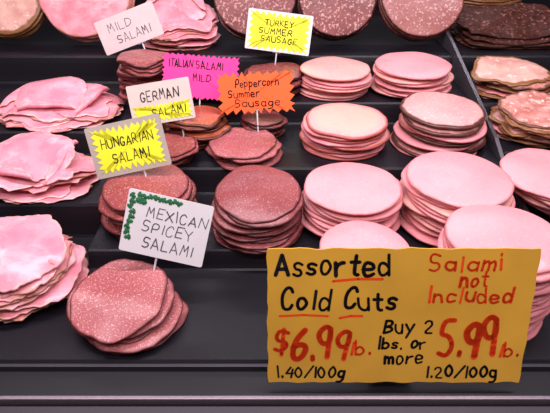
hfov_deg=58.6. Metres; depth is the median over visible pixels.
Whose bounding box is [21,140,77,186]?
ham slice
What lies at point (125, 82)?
slice
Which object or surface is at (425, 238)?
slice
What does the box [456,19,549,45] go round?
meat slice
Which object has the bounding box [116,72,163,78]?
slice
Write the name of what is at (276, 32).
sign
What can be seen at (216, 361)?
display case
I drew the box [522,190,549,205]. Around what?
slice
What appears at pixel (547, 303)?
slice
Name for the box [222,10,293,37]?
sausage slice
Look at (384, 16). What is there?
slice
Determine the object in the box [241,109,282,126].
sausage slice
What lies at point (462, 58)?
tray
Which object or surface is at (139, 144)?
sign
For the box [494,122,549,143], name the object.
slice
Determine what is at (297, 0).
sausage slice
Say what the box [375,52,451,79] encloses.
slice
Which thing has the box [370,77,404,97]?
slice
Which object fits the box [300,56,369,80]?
slice
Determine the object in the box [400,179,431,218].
slice
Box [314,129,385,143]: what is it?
meat slice
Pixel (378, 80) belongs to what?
slice
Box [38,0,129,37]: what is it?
ham slice
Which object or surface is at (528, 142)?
slice
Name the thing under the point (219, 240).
slice
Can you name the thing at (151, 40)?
ham slice
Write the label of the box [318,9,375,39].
sausage slice
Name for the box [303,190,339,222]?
slice
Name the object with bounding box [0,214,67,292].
ham slice
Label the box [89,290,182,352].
slice
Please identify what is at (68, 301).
slice
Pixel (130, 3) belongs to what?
ham slice
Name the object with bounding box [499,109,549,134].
slice
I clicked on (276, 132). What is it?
sausage slice
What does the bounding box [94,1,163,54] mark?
sign
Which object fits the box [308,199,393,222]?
slice
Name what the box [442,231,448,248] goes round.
slice
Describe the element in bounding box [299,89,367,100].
slice
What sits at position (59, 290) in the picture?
ham slice
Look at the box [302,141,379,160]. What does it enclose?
meat slice
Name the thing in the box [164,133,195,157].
slice
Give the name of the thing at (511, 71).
slice
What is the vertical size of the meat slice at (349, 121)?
0.009 m
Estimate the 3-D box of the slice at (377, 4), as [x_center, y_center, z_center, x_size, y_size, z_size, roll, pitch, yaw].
[0.243,-0.350,0.829,0.141,0.120,0.077,-2,34,-2]
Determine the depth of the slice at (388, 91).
0.71 m
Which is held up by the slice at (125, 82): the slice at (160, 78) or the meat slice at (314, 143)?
the slice at (160, 78)
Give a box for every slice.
[0,0,41,34]
[0,10,43,37]
[0,16,46,39]
[0,81,34,115]
[0,93,112,122]
[0,114,72,127]
[0,120,68,132]
[0,131,74,181]
[0,151,95,191]
[0,176,89,202]
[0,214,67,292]
[0,234,72,302]
[0,240,72,306]
[0,259,56,298]
[0,275,61,310]
[0,307,37,319]
[0,309,34,320]
[1,119,100,131]
[2,174,98,203]
[6,13,45,38]
[12,184,92,204]
[12,243,85,310]
[14,76,87,110]
[15,121,104,131]
[20,156,96,193]
[20,249,75,300]
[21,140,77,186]
[22,91,125,122]
[32,285,73,312]
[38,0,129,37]
[38,257,88,310]
[52,83,109,117]
[52,157,91,184]
[58,0,134,41]
[58,244,72,281]
[66,284,92,338]
[70,259,167,343]
[83,303,172,343]
[85,0,131,38]
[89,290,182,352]
[98,105,123,121]
[98,194,123,221]
[100,297,188,354]
[101,214,120,235]
[102,164,188,211]
[109,218,122,226]
[113,198,197,231]
[114,193,191,215]
[116,49,167,68]
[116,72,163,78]
[117,67,150,77]
[118,73,163,80]
[118,78,161,85]
[118,175,192,213]
[119,61,163,69]
[119,83,125,89]
[119,91,127,99]
[121,64,164,73]
[121,66,162,77]
[125,277,174,338]
[127,76,163,83]
[144,40,212,50]
[145,0,188,21]
[150,38,190,41]
[152,22,217,40]
[152,38,205,44]
[158,8,218,37]
[160,4,216,31]
[162,119,220,130]
[163,41,215,47]
[164,0,206,20]
[164,128,206,143]
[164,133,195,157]
[165,25,217,40]
[165,32,220,46]
[169,124,231,140]
[171,105,225,128]
[171,139,198,161]
[172,154,194,165]
[175,117,228,132]
[189,179,196,201]
[198,141,208,146]
[205,144,236,163]
[209,127,276,159]
[211,199,279,234]
[211,218,279,241]
[212,226,239,251]
[214,0,295,35]
[214,149,282,170]
[214,196,258,228]
[215,8,245,39]
[215,165,300,223]
[216,225,299,249]
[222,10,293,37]
[223,150,279,164]
[224,191,303,227]
[226,231,301,253]
[229,140,281,162]
[237,223,303,252]
[240,120,283,130]
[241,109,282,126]
[242,208,301,237]
[243,115,287,129]
[246,62,302,80]
[247,215,301,243]
[270,127,283,134]
[275,129,284,137]
[290,78,301,87]
[290,88,300,94]
[296,0,361,38]
[297,0,376,30]
[297,11,338,40]
[299,0,375,36]
[299,86,366,98]
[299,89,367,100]
[299,129,370,154]
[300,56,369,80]
[300,83,339,93]
[301,73,372,89]
[301,121,380,147]
[301,207,392,236]
[302,80,371,92]
[302,112,350,140]
[302,131,337,149]
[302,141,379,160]
[302,191,380,225]
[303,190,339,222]
[303,207,397,231]
[304,73,371,86]
[304,162,401,215]
[305,74,360,81]
[306,103,387,139]
[307,88,367,95]
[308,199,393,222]
[308,209,399,229]
[311,143,384,158]
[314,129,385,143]
[315,198,402,220]
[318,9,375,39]
[319,220,408,248]
[324,128,389,150]
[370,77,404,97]
[373,64,442,84]
[373,73,450,92]
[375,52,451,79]
[375,66,405,78]
[375,82,451,96]
[377,0,415,40]
[377,4,431,41]
[379,0,462,38]
[381,0,463,36]
[381,74,448,87]
[384,16,454,40]
[388,179,402,209]
[389,133,476,157]
[391,131,475,156]
[391,212,400,231]
[392,85,449,93]
[393,120,473,150]
[398,113,429,137]
[399,91,485,129]
[399,123,480,146]
[399,210,437,246]
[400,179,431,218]
[400,203,430,235]
[401,111,483,136]
[401,165,456,209]
[403,204,439,237]
[404,120,486,142]
[404,128,485,146]
[404,205,426,227]
[405,187,446,223]
[406,151,513,207]
[406,207,440,232]
[407,190,515,219]
[409,183,459,208]
[409,191,513,217]
[414,212,444,229]
[426,137,485,152]
[427,72,453,87]
[437,228,549,290]
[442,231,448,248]
[444,226,453,248]
[445,204,549,274]
[450,23,549,48]
[451,31,549,49]
[456,3,549,39]
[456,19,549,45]
[463,1,520,5]
[464,0,521,4]
[468,0,511,2]
[470,71,511,93]
[471,56,549,86]
[473,82,502,99]
[473,83,549,96]
[480,96,497,99]
[482,82,549,93]
[487,81,549,89]
[488,106,547,138]
[490,111,504,134]
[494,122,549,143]
[495,130,549,145]
[496,106,526,132]
[496,133,549,147]
[497,90,549,129]
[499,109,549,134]
[499,148,549,198]
[514,186,549,209]
[516,127,549,138]
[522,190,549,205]
[522,198,549,214]
[524,191,549,201]
[527,321,542,340]
[528,317,544,332]
[529,308,549,323]
[530,306,549,317]
[531,300,549,311]
[532,293,549,302]
[532,296,549,305]
[534,285,549,295]
[536,272,549,282]
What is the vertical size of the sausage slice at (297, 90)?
0.004 m
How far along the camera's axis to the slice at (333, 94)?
0.70 m
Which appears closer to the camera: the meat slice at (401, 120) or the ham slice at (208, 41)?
the meat slice at (401, 120)
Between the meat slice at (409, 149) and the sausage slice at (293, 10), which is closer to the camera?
the meat slice at (409, 149)
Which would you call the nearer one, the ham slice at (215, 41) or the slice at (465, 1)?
the ham slice at (215, 41)
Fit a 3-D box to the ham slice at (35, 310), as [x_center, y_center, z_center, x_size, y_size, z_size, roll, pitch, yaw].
[-0.252,0.076,0.498,0.097,0.005,0.101,0,34,0]
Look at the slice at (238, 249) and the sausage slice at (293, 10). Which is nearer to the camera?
the slice at (238, 249)
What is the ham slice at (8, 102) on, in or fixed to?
on the ham slice at (98, 107)
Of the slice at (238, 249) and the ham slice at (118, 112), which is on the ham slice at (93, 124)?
the ham slice at (118, 112)
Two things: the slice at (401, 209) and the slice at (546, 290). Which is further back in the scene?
the slice at (401, 209)
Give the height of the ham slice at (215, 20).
0.029 m
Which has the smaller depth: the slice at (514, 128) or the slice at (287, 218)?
the slice at (287, 218)
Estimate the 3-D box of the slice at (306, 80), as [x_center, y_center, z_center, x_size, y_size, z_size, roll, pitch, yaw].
[0.091,-0.195,0.732,0.108,0.006,0.106,0,34,0]
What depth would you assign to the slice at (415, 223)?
0.53 m
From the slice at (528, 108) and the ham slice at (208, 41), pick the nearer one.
the slice at (528, 108)
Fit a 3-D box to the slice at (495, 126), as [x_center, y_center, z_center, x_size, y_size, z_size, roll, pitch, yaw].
[0.344,-0.111,0.663,0.113,0.006,0.101,0,36,0]
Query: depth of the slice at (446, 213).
0.51 m
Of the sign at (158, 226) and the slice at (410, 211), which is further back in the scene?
the slice at (410, 211)
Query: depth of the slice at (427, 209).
0.52 m
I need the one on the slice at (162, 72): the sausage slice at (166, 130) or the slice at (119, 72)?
the slice at (119, 72)
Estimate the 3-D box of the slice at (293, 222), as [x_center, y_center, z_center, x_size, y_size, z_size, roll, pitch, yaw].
[-0.016,0.000,0.541,0.092,0.014,0.093,27,43,34]
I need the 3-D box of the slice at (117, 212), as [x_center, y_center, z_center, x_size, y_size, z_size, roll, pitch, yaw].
[-0.139,-0.017,0.551,0.092,0.010,0.092,-11,36,-16]
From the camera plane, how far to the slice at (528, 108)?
0.64 m
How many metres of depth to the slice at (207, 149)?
0.61 m
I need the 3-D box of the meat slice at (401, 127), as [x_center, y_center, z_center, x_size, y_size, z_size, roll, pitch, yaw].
[0.222,-0.108,0.656,0.111,0.006,0.114,0,35,0]
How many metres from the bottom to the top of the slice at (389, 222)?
0.005 m
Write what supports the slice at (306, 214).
on the slice
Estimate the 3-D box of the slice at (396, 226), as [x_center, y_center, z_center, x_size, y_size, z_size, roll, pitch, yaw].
[0.091,0.009,0.567,0.110,0.004,0.114,0,34,0]
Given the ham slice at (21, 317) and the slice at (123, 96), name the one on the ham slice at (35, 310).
the ham slice at (21, 317)
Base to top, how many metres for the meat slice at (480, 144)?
0.004 m
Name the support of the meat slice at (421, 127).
on the meat slice
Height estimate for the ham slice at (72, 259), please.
0.014 m
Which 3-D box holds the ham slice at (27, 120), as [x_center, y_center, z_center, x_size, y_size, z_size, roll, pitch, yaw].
[-0.309,-0.139,0.683,0.154,0.016,0.109,0,34,0]
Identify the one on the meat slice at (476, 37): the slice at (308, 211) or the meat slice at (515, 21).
the meat slice at (515, 21)
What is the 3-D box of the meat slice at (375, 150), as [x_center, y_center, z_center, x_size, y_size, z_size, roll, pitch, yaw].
[0.094,-0.090,0.656,0.105,0.004,0.105,0,34,0]
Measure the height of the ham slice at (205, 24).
0.031 m
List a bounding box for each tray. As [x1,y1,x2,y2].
[0,18,154,363]
[448,29,549,222]
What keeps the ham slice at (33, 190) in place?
on the ham slice at (73, 180)
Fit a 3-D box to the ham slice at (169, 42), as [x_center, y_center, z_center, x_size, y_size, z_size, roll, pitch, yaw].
[-0.167,-0.298,0.840,0.115,0.013,0.107,-23,40,-30]
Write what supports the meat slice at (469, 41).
on the meat slice at (457, 38)
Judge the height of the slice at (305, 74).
0.007 m
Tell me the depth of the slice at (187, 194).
0.54 m
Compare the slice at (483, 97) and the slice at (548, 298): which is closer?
the slice at (548, 298)
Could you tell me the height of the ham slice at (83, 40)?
0.132 m
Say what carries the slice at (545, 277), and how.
on the slice at (448, 244)
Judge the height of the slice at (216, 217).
0.016 m
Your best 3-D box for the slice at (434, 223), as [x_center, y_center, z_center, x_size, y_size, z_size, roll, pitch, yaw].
[0.207,-0.004,0.551,0.113,0.006,0.114,0,35,0]
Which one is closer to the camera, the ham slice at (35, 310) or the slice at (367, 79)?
the ham slice at (35, 310)
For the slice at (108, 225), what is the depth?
0.54 m
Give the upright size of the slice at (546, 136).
0.016 m
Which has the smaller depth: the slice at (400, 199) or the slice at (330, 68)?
the slice at (400, 199)
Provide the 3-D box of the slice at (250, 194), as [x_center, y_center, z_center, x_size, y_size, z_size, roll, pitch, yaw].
[-0.018,-0.016,0.533,0.093,0.021,0.092,17,38,23]
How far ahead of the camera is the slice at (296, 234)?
0.52 m
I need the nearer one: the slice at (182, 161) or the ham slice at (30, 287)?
the ham slice at (30, 287)
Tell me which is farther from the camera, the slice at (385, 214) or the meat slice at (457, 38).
the meat slice at (457, 38)
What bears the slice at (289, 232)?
on the slice at (244, 245)
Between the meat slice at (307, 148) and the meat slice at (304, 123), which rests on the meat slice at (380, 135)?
the meat slice at (304, 123)
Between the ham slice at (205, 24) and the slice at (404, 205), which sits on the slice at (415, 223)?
the slice at (404, 205)
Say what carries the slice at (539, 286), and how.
on the slice at (546, 290)
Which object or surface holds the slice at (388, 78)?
on the slice at (445, 78)
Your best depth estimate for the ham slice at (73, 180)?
0.57 m
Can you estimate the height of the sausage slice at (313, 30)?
0.113 m
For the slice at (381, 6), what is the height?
0.122 m
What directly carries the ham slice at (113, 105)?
on the ham slice at (27, 120)
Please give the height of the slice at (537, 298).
0.008 m
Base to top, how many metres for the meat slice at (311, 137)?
0.006 m
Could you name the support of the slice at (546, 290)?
on the slice
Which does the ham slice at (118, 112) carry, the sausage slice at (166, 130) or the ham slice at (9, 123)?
the ham slice at (9, 123)
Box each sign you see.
[84,113,171,178]
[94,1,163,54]
[119,188,213,270]
[126,77,195,136]
[162,53,239,104]
[217,70,294,130]
[245,8,313,63]
[266,247,540,382]
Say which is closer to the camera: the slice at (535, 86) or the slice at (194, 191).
the slice at (194, 191)
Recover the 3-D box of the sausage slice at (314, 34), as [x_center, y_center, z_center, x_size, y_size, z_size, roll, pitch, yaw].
[0.100,-0.345,0.831,0.129,0.109,0.070,2,34,2]
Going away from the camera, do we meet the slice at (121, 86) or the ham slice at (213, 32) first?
the slice at (121, 86)
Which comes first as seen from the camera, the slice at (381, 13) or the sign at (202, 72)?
the sign at (202, 72)
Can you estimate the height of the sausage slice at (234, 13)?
0.116 m
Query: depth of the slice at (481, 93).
0.72 m
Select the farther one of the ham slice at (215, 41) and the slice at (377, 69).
the ham slice at (215, 41)
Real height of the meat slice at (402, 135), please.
0.005 m
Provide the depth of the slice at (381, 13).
0.82 m
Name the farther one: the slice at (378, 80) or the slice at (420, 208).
the slice at (378, 80)
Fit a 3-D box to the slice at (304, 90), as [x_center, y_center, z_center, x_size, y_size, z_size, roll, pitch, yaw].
[0.086,-0.183,0.743,0.106,0.004,0.105,0,34,0]
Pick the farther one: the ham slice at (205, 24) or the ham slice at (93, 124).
the ham slice at (205, 24)
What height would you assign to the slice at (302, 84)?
0.005 m
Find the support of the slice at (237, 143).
on the slice at (272, 153)
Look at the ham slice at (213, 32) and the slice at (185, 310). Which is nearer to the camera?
the slice at (185, 310)
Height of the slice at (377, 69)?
0.007 m
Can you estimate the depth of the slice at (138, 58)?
0.69 m
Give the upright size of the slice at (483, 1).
0.011 m
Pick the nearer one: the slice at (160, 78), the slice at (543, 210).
the slice at (543, 210)
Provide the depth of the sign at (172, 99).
0.62 m
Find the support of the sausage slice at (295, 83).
on the sausage slice
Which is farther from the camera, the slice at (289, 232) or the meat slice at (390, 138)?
the meat slice at (390, 138)
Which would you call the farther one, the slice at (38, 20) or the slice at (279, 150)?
the slice at (38, 20)
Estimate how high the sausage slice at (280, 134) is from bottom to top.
0.003 m
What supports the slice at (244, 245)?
on the slice at (296, 234)
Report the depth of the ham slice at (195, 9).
0.81 m
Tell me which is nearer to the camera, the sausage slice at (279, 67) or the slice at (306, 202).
the slice at (306, 202)
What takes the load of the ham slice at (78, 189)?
on the ham slice at (17, 203)
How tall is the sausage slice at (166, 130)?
0.006 m
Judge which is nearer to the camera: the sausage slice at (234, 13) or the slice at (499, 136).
the slice at (499, 136)
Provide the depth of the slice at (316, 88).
0.69 m
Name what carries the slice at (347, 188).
on the slice at (400, 199)
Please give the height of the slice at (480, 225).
0.011 m
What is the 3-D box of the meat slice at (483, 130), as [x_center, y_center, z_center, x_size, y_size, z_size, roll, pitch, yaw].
[0.223,-0.111,0.641,0.105,0.010,0.106,15,37,21]
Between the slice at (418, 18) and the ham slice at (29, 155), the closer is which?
the ham slice at (29, 155)
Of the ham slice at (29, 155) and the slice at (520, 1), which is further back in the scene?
the slice at (520, 1)
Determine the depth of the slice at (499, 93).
0.71 m
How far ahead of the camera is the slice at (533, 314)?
0.42 m
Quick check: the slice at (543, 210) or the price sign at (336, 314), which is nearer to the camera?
the price sign at (336, 314)
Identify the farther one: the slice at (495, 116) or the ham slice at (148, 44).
the ham slice at (148, 44)
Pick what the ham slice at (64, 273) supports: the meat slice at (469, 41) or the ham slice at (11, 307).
the ham slice at (11, 307)
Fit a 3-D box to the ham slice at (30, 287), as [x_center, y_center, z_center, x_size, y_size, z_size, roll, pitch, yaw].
[-0.259,0.049,0.482,0.080,0.023,0.104,-13,36,-19]
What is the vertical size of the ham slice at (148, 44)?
0.003 m
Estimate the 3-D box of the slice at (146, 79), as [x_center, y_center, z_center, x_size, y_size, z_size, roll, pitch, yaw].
[-0.193,-0.196,0.719,0.072,0.007,0.071,0,34,0]
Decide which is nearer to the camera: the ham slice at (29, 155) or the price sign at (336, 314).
the price sign at (336, 314)
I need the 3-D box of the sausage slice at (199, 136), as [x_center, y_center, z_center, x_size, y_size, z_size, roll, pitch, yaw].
[-0.101,-0.107,0.660,0.082,0.010,0.081,-24,41,-31]
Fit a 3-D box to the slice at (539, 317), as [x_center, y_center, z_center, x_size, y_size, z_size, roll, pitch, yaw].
[0.207,0.074,0.471,0.109,0.006,0.107,0,34,0]
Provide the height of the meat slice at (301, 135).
0.004 m
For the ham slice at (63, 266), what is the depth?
0.48 m
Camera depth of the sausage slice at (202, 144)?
0.64 m
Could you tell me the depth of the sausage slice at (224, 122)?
0.64 m
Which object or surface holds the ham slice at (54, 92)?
on the ham slice at (84, 100)
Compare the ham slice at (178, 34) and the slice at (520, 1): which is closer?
the ham slice at (178, 34)
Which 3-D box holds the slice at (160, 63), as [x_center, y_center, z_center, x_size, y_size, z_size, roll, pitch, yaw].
[-0.186,-0.211,0.703,0.073,0.009,0.070,0,34,0]
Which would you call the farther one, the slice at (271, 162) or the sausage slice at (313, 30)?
the sausage slice at (313, 30)
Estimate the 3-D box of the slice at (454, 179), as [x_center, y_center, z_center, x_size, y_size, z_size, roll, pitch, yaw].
[0.202,-0.033,0.537,0.113,0.011,0.112,26,42,33]
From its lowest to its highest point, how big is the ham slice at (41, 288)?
0.013 m
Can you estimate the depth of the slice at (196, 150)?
0.60 m
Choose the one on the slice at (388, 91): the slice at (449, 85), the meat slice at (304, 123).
the slice at (449, 85)
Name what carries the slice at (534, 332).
on the display case
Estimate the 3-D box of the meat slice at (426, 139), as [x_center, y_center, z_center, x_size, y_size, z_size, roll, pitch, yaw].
[0.221,-0.106,0.646,0.106,0.006,0.107,0,35,0]
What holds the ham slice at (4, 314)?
on the ham slice
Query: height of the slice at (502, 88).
0.013 m
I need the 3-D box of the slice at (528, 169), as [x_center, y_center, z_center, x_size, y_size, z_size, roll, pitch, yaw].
[0.319,-0.038,0.562,0.116,0.010,0.114,17,38,24]
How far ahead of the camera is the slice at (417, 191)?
0.51 m
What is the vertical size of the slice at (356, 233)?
0.008 m
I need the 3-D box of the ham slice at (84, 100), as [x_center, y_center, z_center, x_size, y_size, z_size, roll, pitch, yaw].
[-0.287,-0.155,0.688,0.089,0.020,0.094,12,36,17]
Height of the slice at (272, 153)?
0.006 m
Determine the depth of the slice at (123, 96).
0.70 m
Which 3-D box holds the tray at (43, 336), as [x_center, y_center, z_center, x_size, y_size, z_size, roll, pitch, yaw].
[-0.474,-0.116,0.752,0.551,0.172,0.824,0,34,0]
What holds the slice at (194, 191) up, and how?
on the slice at (115, 222)
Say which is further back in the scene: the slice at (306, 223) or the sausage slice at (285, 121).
the sausage slice at (285, 121)
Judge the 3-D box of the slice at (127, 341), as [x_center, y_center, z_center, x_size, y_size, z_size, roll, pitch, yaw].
[-0.141,0.092,0.462,0.087,0.011,0.090,20,39,26]
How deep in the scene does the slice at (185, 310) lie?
0.46 m
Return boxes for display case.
[0,0,549,412]
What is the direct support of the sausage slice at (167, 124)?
on the sausage slice
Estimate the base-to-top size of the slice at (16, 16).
0.104 m
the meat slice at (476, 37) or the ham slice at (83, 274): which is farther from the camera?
the meat slice at (476, 37)
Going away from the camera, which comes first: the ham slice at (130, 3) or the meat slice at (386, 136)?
the meat slice at (386, 136)
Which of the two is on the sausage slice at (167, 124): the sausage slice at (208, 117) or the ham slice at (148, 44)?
the sausage slice at (208, 117)
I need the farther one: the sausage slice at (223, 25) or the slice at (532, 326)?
the sausage slice at (223, 25)
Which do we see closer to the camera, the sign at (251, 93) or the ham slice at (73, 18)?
the sign at (251, 93)
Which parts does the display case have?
rail, rail, rail, panel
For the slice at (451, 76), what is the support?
on the slice at (378, 80)
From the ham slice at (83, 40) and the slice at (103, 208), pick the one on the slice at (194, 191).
the slice at (103, 208)
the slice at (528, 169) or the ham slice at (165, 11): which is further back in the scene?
the ham slice at (165, 11)
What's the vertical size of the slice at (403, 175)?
0.009 m
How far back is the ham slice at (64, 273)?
0.49 m
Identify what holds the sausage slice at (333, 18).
on the display case
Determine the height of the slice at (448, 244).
0.011 m
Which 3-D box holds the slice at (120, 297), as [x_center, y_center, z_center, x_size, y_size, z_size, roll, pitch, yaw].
[-0.143,0.084,0.451,0.087,0.021,0.086,17,38,23]
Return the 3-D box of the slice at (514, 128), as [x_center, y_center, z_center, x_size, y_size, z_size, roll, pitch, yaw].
[0.350,-0.120,0.655,0.103,0.013,0.103,17,37,23]
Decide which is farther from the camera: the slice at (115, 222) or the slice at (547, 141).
the slice at (547, 141)
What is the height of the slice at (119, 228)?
0.005 m
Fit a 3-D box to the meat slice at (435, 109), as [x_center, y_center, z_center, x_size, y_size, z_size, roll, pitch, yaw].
[0.218,-0.127,0.638,0.108,0.011,0.107,27,43,34]
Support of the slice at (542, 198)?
on the slice at (544, 201)
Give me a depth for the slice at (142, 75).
0.68 m
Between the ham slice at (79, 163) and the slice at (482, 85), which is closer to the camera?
the ham slice at (79, 163)
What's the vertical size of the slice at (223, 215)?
0.018 m
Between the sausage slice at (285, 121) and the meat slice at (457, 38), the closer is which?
the sausage slice at (285, 121)
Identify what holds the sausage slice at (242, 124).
on the sausage slice
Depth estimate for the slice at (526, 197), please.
0.54 m
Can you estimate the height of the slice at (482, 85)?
0.010 m
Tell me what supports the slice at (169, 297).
on the slice
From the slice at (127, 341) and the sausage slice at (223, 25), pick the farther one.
the sausage slice at (223, 25)
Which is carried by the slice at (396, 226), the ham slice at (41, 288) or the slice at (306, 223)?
the slice at (306, 223)
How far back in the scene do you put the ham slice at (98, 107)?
0.65 m
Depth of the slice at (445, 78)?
0.69 m
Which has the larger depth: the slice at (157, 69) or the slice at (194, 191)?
the slice at (157, 69)
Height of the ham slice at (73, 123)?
0.015 m
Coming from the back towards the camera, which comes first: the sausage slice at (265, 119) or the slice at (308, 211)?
the sausage slice at (265, 119)
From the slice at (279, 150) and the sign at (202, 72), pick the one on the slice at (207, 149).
the slice at (279, 150)
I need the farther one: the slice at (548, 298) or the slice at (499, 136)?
the slice at (499, 136)
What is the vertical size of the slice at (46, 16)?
0.108 m
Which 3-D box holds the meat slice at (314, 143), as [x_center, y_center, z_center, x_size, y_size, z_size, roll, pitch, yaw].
[0.090,-0.101,0.657,0.106,0.005,0.105,0,35,0]
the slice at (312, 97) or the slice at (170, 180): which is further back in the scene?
the slice at (312, 97)
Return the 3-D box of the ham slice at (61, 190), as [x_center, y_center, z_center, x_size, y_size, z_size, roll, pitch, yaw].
[-0.292,-0.037,0.599,0.132,0.006,0.112,0,34,0]
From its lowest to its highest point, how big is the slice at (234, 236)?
0.011 m
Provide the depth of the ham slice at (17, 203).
0.56 m

